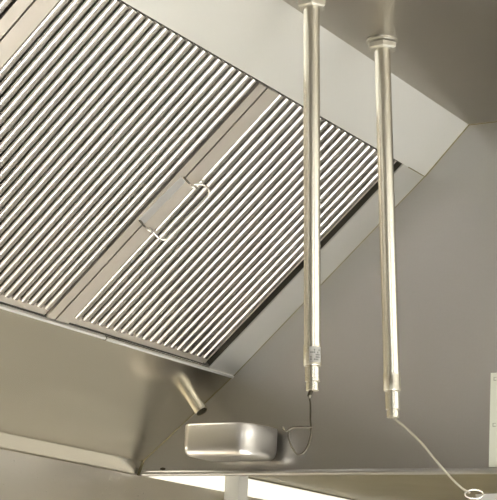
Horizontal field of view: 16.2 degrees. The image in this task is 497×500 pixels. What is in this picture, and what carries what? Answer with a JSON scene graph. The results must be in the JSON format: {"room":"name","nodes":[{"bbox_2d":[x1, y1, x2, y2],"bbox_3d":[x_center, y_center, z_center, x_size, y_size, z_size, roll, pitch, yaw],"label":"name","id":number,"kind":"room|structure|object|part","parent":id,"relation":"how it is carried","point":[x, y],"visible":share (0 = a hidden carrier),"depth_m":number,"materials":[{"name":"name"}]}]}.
{"room":"commercial kitchen","nodes":[
{"label":"commercial kitchen","id":0,"kind":"room"},
{"bbox_2d":[6,305,350,499],"bbox_3d":[-0.723,0.693,2.922,0.200,3.150,10.500,-5,-15,31],"label":"wall","id":1,"kind":"structure","parent":0,"point":[6,305],"depth_m":4.02,"materials":[{"name":"white paint"}]},
{"bbox_2d":[0,449,260,499],"bbox_3d":[-0.432,0.909,3.167,0.012,1.070,9.300,-5,-15,31],"label":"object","id":2,"kind":"structure","parent":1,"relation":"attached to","point":[23,476],"depth_m":3.38,"materials":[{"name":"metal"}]},
{"bbox_2d":[0,0,496,475],"bbox_3d":[-0.270,-0.171,2.324,1.311,0.674,2.404,-5,-15,31],"label":"extraction hood","id":3,"kind":"object","parent":1,"relation":"attached to","point":[69,393],"visible":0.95,"depth_m":3.30,"materials":[{"name":"metal"}]},
{"bbox_2d":[0,0,32,38],"bbox_3d":[-0.584,-0.265,2.294,0.436,0.403,0.496,-5,-15,31],"label":"grease filter","id":4,"kind":"object","parent":3,"relation":"attached to","point":[10,10],"visible":1,"depth_m":2.44,"materials":[{"name":"metal"}]},
{"bbox_3d":[-0.765,-0.055,2.333,0.008,0.008,1.956,-5,-15,31],"label":"filter rail","id":5,"kind":"part","parent":3,"relation":"part of","materials":[{"name":"silver metal"}]},
{"bbox_3d":[-0.744,0.081,2.552,0.211,0.174,2.400,-5,-15,31],"label":"panel","id":6,"kind":"part","parent":3,"relation":"part of","materials":[{"name":"metal"}]},
{"bbox_2d":[0,0,266,319],"bbox_3d":[-0.304,-0.148,2.741,0.436,0.403,0.576,-5,-15,31],"label":"grease filter","id":7,"kind":"object","parent":3,"relation":"attached to","point":[106,111],"visible":0.99,"depth_m":2.75,"materials":[{"name":"metal"}]},
{"bbox_3d":[-0.146,-0.085,2.949,0.079,0.074,0.021,-3,-14,26],"label":"handle plate","id":8,"kind":"part","parent":7,"relation":"part of","materials":[{"name":"metal"}]},
{"bbox_3d":[-0.144,0.207,3.327,0.008,0.008,0.433,-5,-15,31],"label":"filter rail","id":9,"kind":"part","parent":3,"relation":"part of","materials":[{"name":"silver metal"}]},
{"bbox_2d":[55,85,396,362],"bbox_3d":[-0.035,-0.035,3.170,0.436,0.403,0.489,-5,-15,31],"label":"grease filter","id":10,"kind":"object","parent":3,"relation":"attached to","point":[185,281],"visible":0.94,"depth_m":3.13,"materials":[{"name":"metal"}]},
{"bbox_3d":[-0.117,-0.065,2.982,0.100,0.090,0.040,-3,-14,27],"label":"handle","id":11,"kind":"part","parent":10,"relation":"part of","materials":[{"name":"metal"}]},
{"bbox_2d":[184,422,277,461],"bbox_3d":[-0.032,0.372,3.405,0.162,0.073,0.125,-5,-15,31],"label":"cup","id":12,"kind":"object","parent":3,"relation":"hanging from","point":[231,441],"visible":1,"depth_m":3.35,"materials":[{"name":"metal"}]},
{"bbox_3d":[-0.239,-0.453,2.377,0.092,0.097,2.400,-5,-15,31],"label":"panel","id":13,"kind":"part","parent":3,"relation":"part of","materials":[{"name":"silver metal"}]},
{"bbox_2d":[296,0,326,391],"bbox_3d":[0.089,-0.094,2.678,0.063,0.625,0.052,-5,-15,31],"label":"pipe","id":14,"kind":"object","parent":3,"relation":"attached to","point":[311,9],"visible":1,"depth_m":2.67,"materials":[{"name":"metal"}]},
{"bbox_2d":[281,391,312,455],"bbox_3d":[0.075,0.257,2.613,0.049,0.101,0.022,-1,-14,18],"label":"cable","id":15,"kind":"object","parent":14,"relation":"hanging from","point":[310,393],"visible":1,"depth_m":2.61,"materials":[{"name":"grey metal"}]},
{"bbox_3d":[0.351,0.090,3.316,1.310,0.670,0.003,-5,-15,31],"label":"panel","id":16,"kind":"part","parent":3,"relation":"part of","materials":[{"name":"metal"}]},
{"bbox_2d":[366,35,400,418],"bbox_3d":[0.217,-0.043,2.846,0.073,0.636,0.057,-5,-15,31],"label":"pipe","id":17,"kind":"object","parent":3,"relation":"attached to","point":[381,46],"visible":1,"depth_m":2.84,"materials":[{"name":"metal"}]},
{"bbox_2d":[366,35,397,44],"bbox_3d":[0.223,-0.349,2.919,0.052,0.009,0.052,-5,-15,31],"label":"washer","id":18,"kind":"object","parent":17,"relation":"in","point":[377,39],"depth_m":2.90,"materials":[{"name":"metal"}]},
{"bbox_2d":[394,418,496,499],"bbox_3d":[0.337,0.338,2.786,0.231,0.135,0.023,5,-13,-7],"label":"cable","id":19,"kind":"object","parent":17,"relation":"hanging from","point":[482,496],"visible":1,"depth_m":2.77,"materials":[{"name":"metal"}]},
{"bbox_3d":[0.406,0.397,2.783,0.088,0.025,0.012,3,-13,1],"label":"link plate","id":20,"kind":"part","parent":19,"relation":"part of","materials":[{"name":"metal"}]},
{"bbox_3d":[0.054,-0.524,2.212,0.590,0.003,2.400,-5,-15,31],"label":"canopy panel","id":21,"kind":"part","parent":3,"relation":"part of","materials":[{"name":"metal"}]},
{"bbox_2d":[489,373,496,466],"bbox_3d":[0.498,0.306,3.165,0.130,0.173,0.001,-5,-15,31],"label":"notice","id":22,"kind":"object","parent":3,"relation":"on","point":[493,387],"visible":1,"depth_m":3.19,"materials":[{"name":"white paper"}]},
{"bbox_2d":[248,474,496,499],"bbox_3d":[1.335,0.686,4.573,1.611,0.086,3.040,-5,-15,31],"label":"ceiling","id":23,"kind":"structure","parent":0,"point":[439,486],"depth_m":3.95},
{"bbox_2d":[147,476,224,491],"bbox_3d":[-0.137,0.482,3.708,0.019,0.034,0.298,-5,-15,31],"label":"lamp","id":24,"kind":"object","parent":23,"relation":"attached to","point":[217,483],"depth_m":3.75,"materials":[{"name":"beige paint"}]},
{"bbox_2d":[247,479,347,499],"bbox_3d":[0.113,0.584,4.108,0.019,0.040,0.472,-5,-15,31],"label":"lamp","id":25,"kind":"object","parent":23,"relation":"attached to","point":[261,490],"depth_m":4.03,"materials":[{"name":"beige paint"}]},
{"bbox_3d":[1.545,2.077,1.139,5.712,0.100,10.500,-5,-15,31],"label":"floor","id":26,"kind":"structure","parent":0,"visible":0},
{"bbox_2d":[224,476,247,499],"bbox_3d":[-0.078,1.467,3.604,0.044,2.014,0.046,-5,-15,31],"label":"support post","id":27,"kind":"object","parent":26,"relation":"on","point":[236,487],"visible":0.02,"depth_m":3.81,"materials":[{"name":"grey paint"}]}
]}

